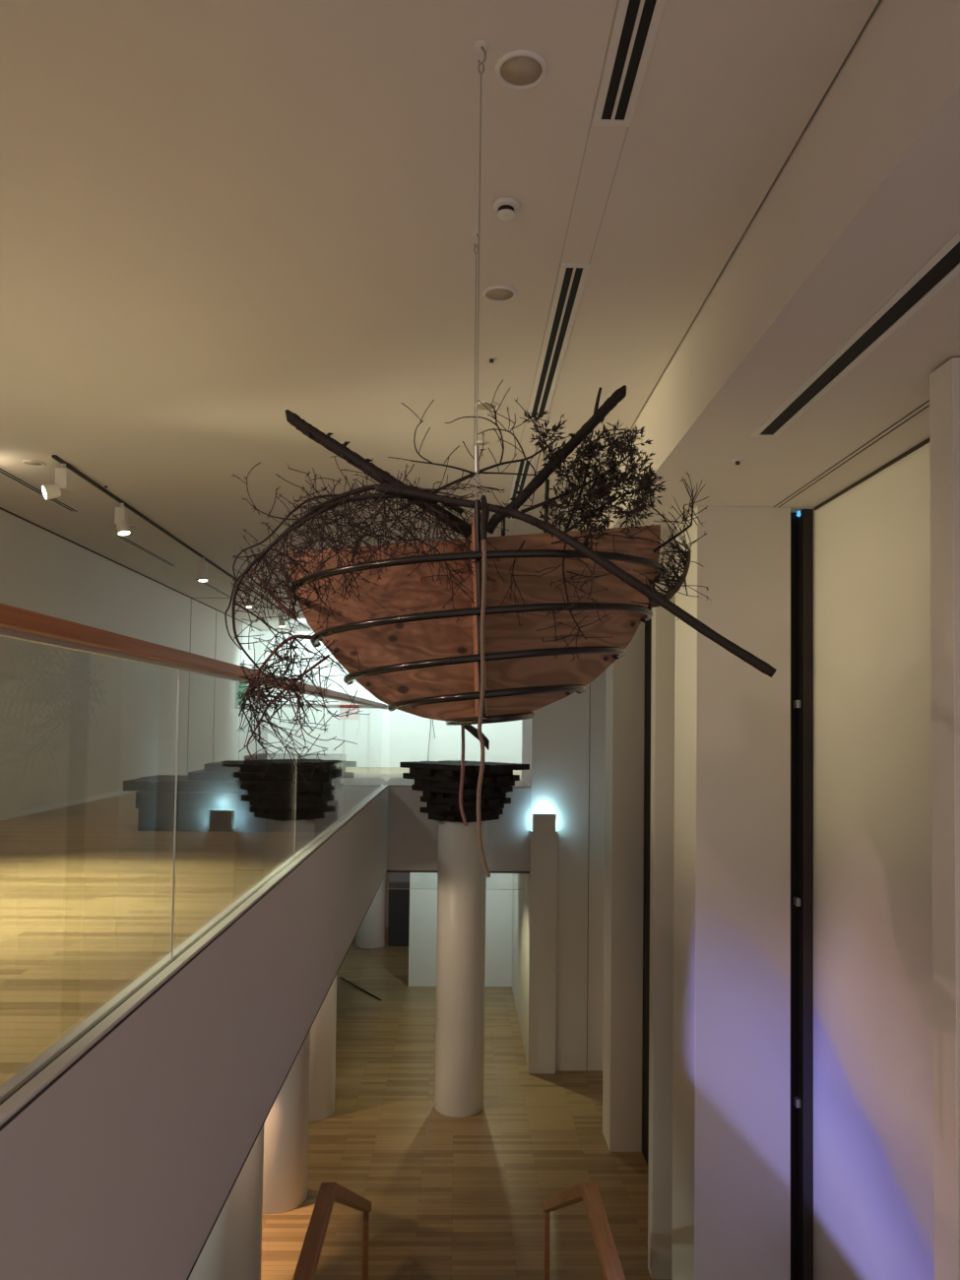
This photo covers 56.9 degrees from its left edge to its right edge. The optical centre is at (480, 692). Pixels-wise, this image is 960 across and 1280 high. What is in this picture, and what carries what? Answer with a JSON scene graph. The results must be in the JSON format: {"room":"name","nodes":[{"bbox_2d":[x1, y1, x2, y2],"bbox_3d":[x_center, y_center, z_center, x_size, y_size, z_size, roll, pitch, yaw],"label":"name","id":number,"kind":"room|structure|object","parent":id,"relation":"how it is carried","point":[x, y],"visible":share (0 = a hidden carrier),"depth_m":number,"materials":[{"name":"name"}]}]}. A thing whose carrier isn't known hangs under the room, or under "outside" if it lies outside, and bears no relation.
{"room":"museum","nodes":[
{"label":"museum","id":0,"kind":"room"},
{"bbox_2d":[0,509,260,814],"bbox_3d":[-5.187,1.517,10.481,0.170,7.430,22.300,1,-2,-1],"label":"wall","id":1,"kind":"structure","parent":0,"point":[75,725],"depth_m":11.84,"materials":[{"name":"paint"}]},
{"bbox_2d":[0,790,139,820],"bbox_3d":[-5.090,1.350,10.389,0.015,0.060,22.100,1,-2,-1],"label":"baseboard","id":2,"kind":"structure","parent":1,"relation":"attached to","point":[119,793],"depth_m":10.74,"materials":[{"name":"white wood"}]},
{"bbox_2d":[0,507,261,631],"bbox_3d":[-5.053,-1.900,10.502,0.008,0.036,22.100,1,-2,-1],"label":"trim","id":3,"kind":"structure","parent":1,"relation":"attached to","point":[3,509],"depth_m":11.94,"materials":[{"name":"black metal"}]},
{"bbox_2d":[187,598,191,766],"bbox_3d":[-5.207,-0.072,15.846,0.004,3.280,0.012,1,-2,-1],"label":"trim","id":4,"kind":"structure","parent":1,"relation":"attached to","point":[191,599],"depth_m":15.83,"materials":[{"name":"grey metal"}]},
{"bbox_2d":[212,618,216,762],"bbox_3d":[-5.247,-0.015,17.495,0.004,3.280,0.012,1,-2,-1],"label":"trim","id":5,"kind":"structure","parent":1,"relation":"attached to","point":[216,618],"depth_m":17.48,"materials":[{"name":"grey metal"}]},
{"bbox_2d":[235,681,247,706],"bbox_3d":[-5.277,0.006,19.564,0.045,0.620,0.850,1,-2,-1],"label":"exit sign","id":6,"kind":"object","parent":1,"relation":"attached to","point":[237,683],"visible":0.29,"depth_m":19.24,"materials":[{"name":"green plastic"}]},
{"bbox_2d":[202,597,286,599],"bbox_3d":[-2.245,-1.671,15.967,5.890,0.007,0.020,1,-2,-1],"label":"trim","id":7,"kind":"structure","parent":1,"relation":"attached to","point":[203,598],"depth_m":15.90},
{"bbox_2d":[0,786,387,1279],"bbox_3d":[-1.223,1.714,6.066,0.110,1.208,13.300,1,-2,-1],"label":"wall","id":8,"kind":"structure","parent":0,"point":[125,1166],"depth_m":3.24,"materials":[{"name":"paint"}]},
{"bbox_2d":[0,602,387,1126],"bbox_3d":[-1.218,0.531,6.183,0.125,1.164,13.450,1,-2,-1],"label":"glass railing","id":9,"kind":"object","parent":8,"relation":"on","point":[359,768],"visible":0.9,"depth_m":3.29,"materials":[{"name":"glass"}]},
{"bbox_2d":[0,785,411,1279],"bbox_3d":[-0.142,1.726,6.092,2.066,1.216,13.300,1,-2,-1],"label":"trim","id":10,"kind":"structure","parent":8,"relation":"attached to","point":[33,1099],"depth_m":3.55,"materials":[{"name":"white paint"}]},
{"bbox_2d":[0,767,527,1087],"bbox_3d":[-1.191,1.942,10.463,7.830,1.020,22.100,1,-2,-1],"label":"floor","id":11,"kind":"structure","parent":0,"point":[86,894],"depth_m":5.35,"materials":[{"name":"brown wood"}]},
{"bbox_2d":[123,753,334,831],"bbox_3d":[-2.533,1.017,9.370,2.026,0.718,1.477,1,-2,-1],"label":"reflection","id":12,"kind":"object","parent":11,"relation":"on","point":[235,796],"visible":0.87,"depth_m":8.67,"materials":[{"name":"glass"}]},
{"bbox_2d":[258,631,521,927],"bbox_3d":[-0.958,1.959,21.628,8.830,7.430,0.200,1,-2,-1],"label":"wall","id":13,"kind":"structure","parent":0,"point":[408,739],"depth_m":21.54,"materials":[{"name":"paint"}]},
{"bbox_2d":[0,0,879,631],"bbox_3d":[-2.015,-1.917,10.577,6.055,0.120,22.100,1,-2,-1],"label":"ceiling","id":14,"kind":"structure","parent":0,"point":[220,219],"depth_m":3.96,"materials":[{"name":"paint"}]},
{"bbox_2d":[0,465,44,498],"bbox_3d":[-4.262,-1.964,8.271,0.140,0.008,1.088,1,-2,-1],"label":"ceiling vent","id":15,"kind":"object","parent":14,"relation":"in","point":[15,478],"depth_m":8.23,"materials":[{"name":"white metal"}]},
{"bbox_2d":[22,459,45,466],"bbox_3d":[-3.846,-2.022,7.633,0.176,0.102,0.176,1,-2,-1],"label":"recessed light","id":16,"kind":"object","parent":14,"relation":"in","point":[33,463],"visible":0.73,"depth_m":7.63,"materials":[{"name":"white plastic"}]},
{"bbox_2d":[47,497,82,512],"bbox_3d":[-4.283,-1.935,9.118,0.141,0.008,0.625,1,-2,-1],"label":"ceiling vent","id":17,"kind":"object","parent":14,"relation":"in","point":[57,501],"depth_m":9.13,"materials":[{"name":"white metal"}]},
{"bbox_2d":[112,534,178,566],"bbox_3d":[-4.349,-1.849,11.614,0.130,0.008,2.110,1,-2,-1],"label":"ceiling vent","id":18,"kind":"object","parent":14,"relation":"in","point":[130,542],"visible":0.87,"depth_m":11.46,"materials":[{"name":"white metal"}]},
{"bbox_2d":[52,454,310,630],"bbox_3d":[-3.801,-1.743,14.185,0.034,0.023,13.591,1,-2,-2],"label":"track","id":19,"kind":"object","parent":14,"relation":"attached to","point":[54,457],"visible":0.86,"depth_m":9.55,"materials":[{"name":"black metal"}]},
{"bbox_2d":[41,463,71,500],"bbox_3d":[-3.610,-1.799,7.556,0.229,0.328,0.134,2,-2,-33],"label":"track spotlight","id":20,"kind":"object","parent":19,"relation":"hanging from","point":[63,476],"visible":1,"depth_m":7.53,"materials":[{"name":"white metal"}]},
{"bbox_2d":[114,503,130,535],"bbox_3d":[-3.595,-1.753,8.919,0.146,0.325,0.127,1,-2,-1],"label":"track spotlight","id":21,"kind":"object","parent":19,"relation":"hanging from","point":[121,513],"visible":1,"depth_m":8.88,"materials":[{"name":"white metal"}]},
{"bbox_2d":[197,557,207,581],"bbox_3d":[-3.709,-1.654,11.865,0.128,0.320,0.128,1,-2,-1],"label":"track spotlight","id":22,"kind":"object","parent":19,"relation":"hanging from","point":[202,565],"visible":1,"depth_m":11.83,"materials":[{"name":"white metal"}]},
{"bbox_2d":[244,590,253,608],"bbox_3d":[-3.805,-1.561,14.562,0.128,0.320,0.128,1,-2,-1],"label":"track spotlight","id":23,"kind":"object","parent":19,"relation":"hanging from","point":[249,605],"visible":0.42,"depth_m":14.53,"materials":[{"name":"white metal"}]},
{"bbox_2d":[278,610,285,627],"bbox_3d":[-3.903,-1.460,17.459,0.133,0.321,0.128,1,-2,-1],"label":"track spotlight","id":24,"kind":"object","parent":19,"relation":"hanging from","point":[281,622],"visible":0.89,"depth_m":17.42,"materials":[{"name":"white metal"}]},
{"bbox_2d":[192,577,233,597],"bbox_3d":[-4.426,-1.740,14.761,0.130,0.008,2.110,1,-2,-1],"label":"ceiling vent","id":25,"kind":"object","parent":14,"relation":"in","point":[207,584],"visible":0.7,"depth_m":14.72,"materials":[{"name":"white metal"}]},
{"bbox_2d":[471,230,481,511],"bbox_3d":[-0.026,-1.371,3.950,0.044,1.384,0.044,1,-2,-1],"label":"wire","id":26,"kind":"object","parent":14,"relation":"hanging from","point":[475,233],"visible":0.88,"depth_m":3.96,"materials":[{"name":"white metal"}]},
{"bbox_2d":[474,40,488,499],"bbox_3d":[0.003,-1.359,2.915,0.044,1.480,0.175,0,-2,8],"label":"wire","id":27,"kind":"object","parent":14,"relation":"hanging from","point":[480,45],"visible":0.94,"depth_m":2.86,"materials":[{"name":"white metal"}]},
{"bbox_2d":[474,440,489,447],"bbox_3d":[0.011,-1.998,6.946,0.120,0.102,0.120,1,-2,-1],"label":"recessed light","id":28,"kind":"object","parent":14,"relation":"in","point":[480,443],"visible":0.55,"depth_m":6.94,"materials":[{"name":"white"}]},
{"bbox_2d":[473,400,499,411],"bbox_3d":[0.044,-2.026,6.127,0.176,0.102,0.176,1,-2,-1],"label":"recessed light","id":29,"kind":"object","parent":14,"relation":"in","point":[480,407],"visible":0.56,"depth_m":6.12,"materials":[{"name":"white plastic"}]},
{"bbox_2d":[486,356,496,363],"bbox_3d":[0.067,-2.001,5.336,0.064,0.026,0.064,1,-2,-1],"label":"sprinkler","id":30,"kind":"object","parent":14,"relation":"attached to","point":[490,359],"visible":1,"depth_m":5.33,"materials":[{"name":"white metal"}]},
{"bbox_2d":[482,284,516,303],"bbox_3d":[0.100,-2.081,4.529,0.176,0.102,0.176,1,-2,-1],"label":"recessed light","id":31,"kind":"object","parent":14,"relation":"in","point":[497,293],"visible":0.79,"depth_m":4.52,"materials":[{"name":"white plastic"}]},
{"bbox_2d":[492,196,519,220],"bbox_3d":[0.109,-2.043,3.757,0.120,0.053,0.120,1,-2,-1],"label":"smoke detector","id":32,"kind":"object","parent":14,"relation":"attached to","point":[505,208],"visible":1,"depth_m":3.73,"materials":[{"name":"white plastic"}]},
{"bbox_2d":[504,458,534,519],"bbox_3d":[0.352,-1.901,8.427,0.140,0.008,2.150,1,-2,-1],"label":"ceiling vent","id":33,"kind":"object","parent":14,"relation":"in","point":[522,467],"visible":0.62,"depth_m":7.93,"materials":[{"name":"white metal"}]},
{"bbox_2d":[495,49,547,90],"bbox_3d":[0.138,-2.135,2.980,0.176,0.102,0.176,1,-2,-1],"label":"recessed light","id":34,"kind":"object","parent":14,"relation":"in","point":[521,69],"visible":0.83,"depth_m":2.97,"materials":[{"name":"white plastic"}]},
{"bbox_2d":[526,262,590,419],"bbox_3d":[0.429,-2.009,5.300,0.140,0.008,2.150,1,-2,-1],"label":"ceiling vent","id":35,"kind":"object","parent":14,"relation":"in","point":[571,280],"visible":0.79,"depth_m":4.95,"materials":[{"name":"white metal"}]},
{"bbox_2d":[500,0,618,533],"bbox_3d":[0.325,-1.971,6.482,0.002,0.002,12.800,1,-2,-1],"label":"trim","id":36,"kind":"structure","parent":14,"relation":"attached to","point":[617,0],"depth_m":3.61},
{"bbox_2d":[512,128,628,535],"bbox_3d":[0.465,-1.969,6.485,0.002,0.002,12.800,1,-2,-1],"label":"trim","id":37,"kind":"structure","parent":14,"relation":"attached to","point":[627,128],"depth_m":3.68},
{"bbox_2d":[591,0,666,127],"bbox_3d":[0.505,-2.118,2.167,0.140,0.008,2.160,1,-2,-1],"label":"ceiling vent","id":38,"kind":"object","parent":14,"relation":"in","point":[637,22],"visible":1,"depth_m":2.92,"materials":[{"name":"white metal"}]},
{"bbox_2d":[260,927,651,1279],"bbox_3d":[-1.836,5.346,11.030,11.000,0.100,23.500,1,-2,-1],"label":"floor","id":39,"kind":"structure","parent":0,"point":[451,1197],"depth_m":10.19,"materials":[{"name":"brown wood"}]},
{"bbox_2d":[188,1125,263,1279],"bbox_3d":[-2.029,3.737,7.028,0.600,2.830,0.600,1,-2,-1],"label":"column","id":40,"kind":"structure","parent":39,"relation":"on","point":[232,1250],"depth_m":6.79,"materials":[{"name":"white paint"}]},
{"bbox_2d":[262,1029,310,1214],"bbox_3d":[-2.082,3.813,9.226,0.600,2.830,0.600,1,-2,-1],"label":"column","id":41,"kind":"structure","parent":39,"relation":"on","point":[286,1125],"depth_m":8.95,"materials":[{"name":"white paint"}]},
{"bbox_2d":[308,975,336,1121],"bbox_3d":[-2.132,3.884,11.274,0.600,2.830,0.600,1,-2,-1],"label":"column","id":42,"kind":"structure","parent":39,"relation":"on","point":[322,1063],"depth_m":11.02,"materials":[{"name":"white paint"}]},
{"bbox_2d":[339,976,382,1000],"bbox_3d":[-2.219,5.453,16.347,0.030,0.068,1.530,2,-2,-37],"label":"pole","id":43,"kind":"object","parent":39,"relation":"on","point":[341,977],"visible":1,"depth_m":16.30,"materials":[{"name":"black metal"}]},
{"bbox_2d":[355,874,385,948],"bbox_3d":[-2.427,4.175,19.714,0.660,2.830,0.660,1,-2,-1],"label":"column","id":44,"kind":"structure","parent":39,"relation":"on","point":[370,933],"depth_m":19.41,"materials":[{"name":"white paint"}]},
{"bbox_2d":[387,872,409,946],"bbox_3d":[-1.530,4.436,19.702,1.000,2.330,0.150,1,-2,-1],"label":"panel","id":45,"kind":"object","parent":39,"relation":"on","point":[399,899],"visible":0.21,"depth_m":19.61,"materials":[{"name":"black"}]},
{"bbox_2d":[434,821,486,1117],"bbox_3d":[-0.255,3.487,11.483,0.632,3.685,0.632,1,-2,-1],"label":"column","id":46,"kind":"structure","parent":39,"relation":"on","point":[461,874],"depth_m":11.22,"materials":[{"name":"white paint"}]},
{"bbox_2d":[399,760,529,822],"bbox_3d":[-0.217,1.280,11.571,1.133,0.734,1.390,3,-3,-44],"label":"stack","id":47,"kind":"object","parent":46,"relation":"on","point":[438,781],"visible":0.92,"depth_m":11.27,"materials":[{"name":"black wood"}]},
{"bbox_2d":[408,872,512,986],"bbox_3d":[-0.365,4.109,16.774,1.940,2.810,0.180,1,-2,-1],"label":"wall","id":48,"kind":"structure","parent":39,"relation":"on","point":[422,936],"depth_m":16.67,"materials":[{"name":"white paint"}]},
{"bbox_2d":[527,813,557,1073],"bbox_3d":[0.888,3.555,12.640,0.385,3.660,0.140,1,-2,-1],"label":"wall pier","id":49,"kind":"object","parent":39,"relation":"on","point":[543,907],"visible":1,"depth_m":12.59,"materials":[{"name":"paint"}]},
{"bbox_2d":[532,813,555,836],"bbox_3d":[0.911,1.889,12.648,0.325,0.330,0.040,1,-2,-1],"label":"light","id":50,"kind":"object","parent":49,"relation":"attached to","point":[544,824],"depth_m":12.63,"materials":[{"name":"paint"}]},
{"bbox_3d":[-0.119,4.431,4.153,1.880,1.330,6.210,1,-2,-1],"label":"stairs","id":51,"kind":"structure","parent":39,"relation":"on","visible":0},
{"bbox_2d":[292,1182,371,1279],"bbox_3d":[-0.892,3.974,4.355,0.090,2.200,6.420,1,-2,-1],"label":"stair railing","id":52,"kind":"object","parent":51,"relation":"attached to","point":[335,1247],"visible":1,"depth_m":5.54,"materials":[{"name":"brown wood"}]},
{"bbox_2d":[542,1182,625,1279],"bbox_3d":[0.657,3.994,4.392,0.090,2.200,6.420,1,-2,-1],"label":"stair railing","id":53,"kind":"object","parent":51,"relation":"attached to","point":[576,1224],"visible":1,"depth_m":5.61,"materials":[{"name":"brown wood"}]},
{"bbox_2d":[384,777,531,871],"bbox_3d":[-0.378,1.990,13.684,2.170,1.208,1.900,1,-2,-1],"label":"wall","id":54,"kind":"structure","parent":0,"point":[413,838],"depth_m":12.73,"materials":[{"name":"paint"}]},
{"bbox_2d":[378,888,524,890],"bbox_3d":[-1.285,2.779,13.490,3.950,0.404,0.014,1,-2,-1],"label":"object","id":55,"kind":"object","parent":54,"relation":"hanging from","point":[378,888],"visible":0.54,"depth_m":13.51,"materials":[{"name":"white paint"}]},
{"bbox_2d":[386,870,529,873],"bbox_3d":[-0.308,2.565,12.708,2.060,0.023,0.015,1,-2,-1],"label":"trim","id":56,"kind":"structure","parent":54,"relation":"attached to","point":[387,870],"depth_m":12.69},
{"bbox_2d":[388,718,531,787],"bbox_3d":[-0.285,0.775,12.840,2.057,1.164,0.125,1,-2,-1],"label":"glass railing","id":57,"kind":"object","parent":54,"relation":"on","point":[531,719],"visible":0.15,"depth_m":12.82,"materials":[{"name":"clear glass"}]},
{"bbox_2d":[512,873,529,1064],"bbox_3d":[0.733,4.053,14.791,0.160,2.810,3.800,1,-2,-1],"label":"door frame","id":58,"kind":"structure","parent":54,"relation":"attached to","point":[520,926],"depth_m":14.31,"materials":[{"name":"paint"}]},
{"bbox_2d":[288,478,666,750],"bbox_3d":[0.000,-0.321,3.312,1.273,1.063,1.198,3,-3,-42],"label":"sculpture","id":59,"kind":"object","parent":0,"point":[415,657],"visible":0.95,"depth_m":3.44,"materials":[{"name":"brown wood"}]},
{"bbox_2d":[239,545,331,637],"bbox_3d":[-0.711,-0.365,3.206,0.366,0.351,0.191,0,-2,29],"label":"branch","id":60,"kind":"object","parent":59,"relation":"attached to","point":[286,608],"visible":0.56,"depth_m":3.19,"materials":[{"name":"brown wood"}]},
{"bbox_2d":[236,608,369,788],"bbox_3d":[-0.649,0.019,3.207,0.497,0.666,0.363,1,-2,2],"label":"branch","id":61,"kind":"object","parent":59,"relation":"hanging from","point":[254,683],"visible":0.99,"depth_m":3.18,"materials":[{"name":"brown wood"}]},
{"bbox_2d":[224,432,509,703],"bbox_3d":[-0.394,-0.429,3.077,0.987,0.926,0.552,1,-2,-1],"label":"branch","id":62,"kind":"object","parent":59,"relation":"on","point":[316,512],"visible":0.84,"depth_m":3.05,"materials":[{"name":"brown plant"}]},
{"bbox_2d":[387,379,575,512],"bbox_3d":[0.007,-0.830,3.025,0.638,0.471,0.150,1,-2,-1],"label":"branch","id":63,"kind":"object","parent":62,"relation":"on","point":[493,411],"visible":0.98,"depth_m":3.01,"materials":[{"name":"brown plant"}]},
{"bbox_2d":[285,409,472,538],"bbox_3d":[-0.351,-0.780,3.140,0.686,0.441,0.086,1,-2,-5],"label":"log","id":64,"kind":"object","parent":59,"relation":"attached to","point":[331,444],"visible":0.76,"depth_m":3.12,"materials":[{"name":"brown wood"}]},
{"bbox_2d":[331,506,496,622],"bbox_3d":[-0.221,-0.421,2.935,0.555,0.394,0.220,1,-2,4],"label":"branch","id":65,"kind":"object","parent":59,"relation":"attached to","point":[389,507],"visible":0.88,"depth_m":2.94,"materials":[{"name":"brown plant"}]},
{"bbox_2d":[458,724,467,826],"bbox_3d":[-0.060,0.286,3.192,0.034,0.384,0.014,1,-2,-1],"label":"rope","id":66,"kind":"object","parent":59,"relation":"hanging from","point":[462,726],"visible":0.94,"depth_m":3.19,"materials":[{"name":"brown fabric"}]},
{"bbox_2d":[487,384,626,533],"bbox_3d":[0.280,-0.847,3.172,0.530,0.582,0.073,1,-2,-13],"label":"log","id":67,"kind":"object","parent":59,"relation":"attached to","point":[599,416],"visible":0.87,"depth_m":3.15,"materials":[{"name":"brown wood"}]},
{"bbox_2d":[520,406,666,549],"bbox_3d":[0.405,-0.750,3.140,0.534,0.551,0.266,1,-2,-1],"label":"leafy branch","id":68,"kind":"object","parent":67,"relation":"on","point":[645,482],"visible":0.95,"depth_m":3.11,"materials":[{"name":"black plant"}]},
{"bbox_2d":[374,484,776,677],"bbox_3d":[0.263,-0.375,2.827,1.295,0.655,0.101,0,-2,18],"label":"log","id":69,"kind":"object","parent":59,"relation":"on","point":[745,656],"visible":0.93,"depth_m":2.73,"materials":[{"name":"brown plant"}]},
{"bbox_2d":[479,495,489,540],"bbox_3d":[0.013,-0.556,2.830,0.031,0.178,0.116,1,-2,-1],"label":"knot","id":70,"kind":"object","parent":69,"relation":"attached to","point":[484,515],"visible":1,"depth_m":2.80,"materials":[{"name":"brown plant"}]},
{"bbox_2d":[476,539,490,877],"bbox_3d":[0.014,0.044,2.753,0.047,1.051,0.020,1,-2,-1],"label":"rope","id":71,"kind":"object","parent":70,"relation":"hanging from","point":[483,542],"visible":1,"depth_m":2.75,"materials":[{"name":"fabric"}]},
{"bbox_2d":[498,486,655,661],"bbox_3d":[0.338,-0.388,2.922,0.504,0.577,0.251,1,-2,-21],"label":"branch","id":72,"kind":"object","parent":59,"relation":"attached to","point":[633,506],"visible":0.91,"depth_m":2.92,"materials":[{"name":"brown plant"}]},
{"bbox_2d":[620,512,710,620],"bbox_3d":[0.693,-0.463,3.277,0.355,0.395,0.189,1,-2,-1],"label":"branch","id":73,"kind":"object","parent":59,"relation":"attached to","point":[672,590],"visible":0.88,"depth_m":3.28,"materials":[{"name":"brown plant"}]},
{"bbox_2d":[645,470,708,552],"bbox_3d":[0.748,-0.679,3.370,0.247,0.304,0.192,0,-2,20],"label":"branch","id":74,"kind":"object","parent":59,"relation":"attached to","point":[691,515],"visible":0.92,"depth_m":3.34,"materials":[{"name":"brown plant"}]},
{"bbox_2d":[527,669,606,1070],"bbox_3d":[1.647,1.964,12.884,1.840,6.875,0.200,1,-2,-1],"label":"wall","id":75,"kind":"structure","parent":0,"point":[567,732],"depth_m":12.77,"materials":[{"name":"paint"}]},
{"bbox_2d":[521,718,530,785],"bbox_3d":[0.811,-0.297,13.943,0.160,3.412,1.800,1,-2,-1],"label":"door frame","id":76,"kind":"structure","parent":75,"relation":"attached to","point":[526,724],"depth_m":13.83,"materials":[{"name":"paint"}]},
{"bbox_2d":[586,682,590,1060],"bbox_3d":[1.564,2.109,12.775,0.007,6.575,0.003,1,-2,-1],"label":"trim","id":77,"kind":"structure","parent":75,"relation":"attached to","point":[590,682],"depth_m":12.74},
{"bbox_2d":[602,621,644,1151],"bbox_3d":[1.717,2.036,10.626,0.375,6.575,0.510,1,-2,-1],"label":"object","id":78,"kind":"object","parent":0,"point":[625,676],"visible":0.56,"depth_m":10.37,"materials":[{"name":"paint"}]},
{"bbox_2d":[641,715,644,1082],"bbox_3d":[2.128,2.037,10.501,0.430,6.575,4.580,1,-2,-1],"label":"wall","id":79,"kind":"structure","parent":0,"point":[644,716],"depth_m":10.38,"materials":[{"name":"paint"}]},
{"bbox_2d":[641,604,651,1166],"bbox_3d":[1.922,2.022,10.131,0.007,6.575,0.490,1,-2,-1],"label":"trim","id":80,"kind":"structure","parent":79,"relation":"attached to","point":[648,625],"depth_m":10.19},
{"bbox_2d":[647,546,675,1279],"bbox_3d":[1.984,1.952,8.103,0.835,6.575,0.170,1,-2,-1],"label":"wall panel","id":81,"kind":"object","parent":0,"point":[661,1021],"visible":0.24,"depth_m":8.01,"materials":[{"name":"paint"}]},
{"bbox_2d":[671,506,790,1279],"bbox_3d":[1.915,1.906,6.817,0.705,6.575,0.660,1,-2,-1],"label":"wall panel","id":82,"kind":"object","parent":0,"point":[732,1045],"visible":1,"depth_m":6.52,"materials":[{"name":"paint"}]},
{"bbox_2d":[571,0,959,546],"bbox_3d":[1.821,-1.757,6.261,1.388,0.705,13.300,1,-2,-1],"label":"ceiling","id":83,"kind":"structure","parent":0,"point":[867,193],"depth_m":3.66,"materials":[{"name":"paint"}]},
{"bbox_2d":[732,458,743,464],"bbox_3d":[1.589,-1.422,5.473,0.064,0.026,0.064,1,-2,-1],"label":"sprinkler","id":84,"kind":"object","parent":83,"relation":"attached to","point":[737,461],"visible":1,"depth_m":5.46,"materials":[{"name":"white metal"}]},
{"bbox_2d":[773,399,929,507],"bbox_3d":[2.293,-1.508,3.111,0.042,0.004,7.000,1,-2,-1],"label":"trim","id":85,"kind":"structure","parent":83,"relation":"attached to","point":[928,400],"depth_m":5.23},
{"bbox_2d":[750,229,959,437],"bbox_3d":[1.648,-1.517,3.050,0.150,0.008,3.910,1,-2,-1],"label":"ceiling vent","id":86,"kind":"object","parent":83,"relation":"in","point":[943,266],"visible":1,"depth_m":3.68,"materials":[{"name":"white metal"}]},
{"bbox_2d":[813,442,934,1279],"bbox_3d":[2.602,1.467,6.268,0.260,7.430,13.500,1,-2,-1],"label":"wall","id":87,"kind":"structure","parent":0,"point":[873,1035],"depth_m":5.62,"materials":[{"name":"paint"}]},
{"bbox_2d":[790,512,797,1279],"bbox_3d":[2.364,1.907,6.688,0.184,6.575,0.060,1,-2,-1],"label":"trim","id":88,"kind":"structure","parent":87,"relation":"attached to","point":[794,518],"depth_m":6.67,"materials":[{"name":"black metal"}]},
{"bbox_2d":[793,1096,800,1107],"bbox_3d":[2.369,3.042,6.588,0.060,0.060,0.060,1,-2,-1],"label":"bracket","id":89,"kind":"object","parent":87,"relation":"attached to","point":[797,1101],"visible":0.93,"depth_m":6.57,"materials":[{"name":"metal"}]},
{"bbox_2d":[793,896,800,906],"bbox_3d":[2.387,1.563,6.640,0.060,0.060,0.060,1,-2,-1],"label":"bracket","id":90,"kind":"object","parent":87,"relation":"attached to","point":[797,901],"visible":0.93,"depth_m":6.61,"materials":[{"name":"metal"}]},
{"bbox_2d":[793,700,800,707],"bbox_3d":[2.406,0.083,6.692,0.060,0.060,0.060,1,-2,-1],"label":"bracket","id":91,"kind":"object","parent":87,"relation":"attached to","point":[797,703],"visible":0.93,"depth_m":6.66,"materials":[{"name":"metal"}]},
{"bbox_2d":[797,509,813,1279],"bbox_3d":[2.421,1.905,6.601,0.073,6.575,0.105,1,-2,-1],"label":"lighting track","id":92,"kind":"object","parent":87,"relation":"attached to","point":[805,521],"depth_m":6.59,"materials":[{"name":"black metal"}]},
{"bbox_2d":[814,437,929,510],"bbox_3d":[2.581,-1.495,3.117,0.012,0.020,7.000,1,-2,-1],"label":"trim","id":93,"kind":"structure","parent":87,"relation":"attached to","point":[926,441],"depth_m":5.63,"materials":[{"name":"black metal"}]},
{"bbox_2d":[929,357,959,1279],"bbox_3d":[2.274,1.813,3.871,0.500,6.563,0.190,1,-2,-1],"label":"wall panel","id":94,"kind":"object","parent":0,"point":[944,381],"visible":1,"depth_m":3.88,"materials":[{"name":"paint"}]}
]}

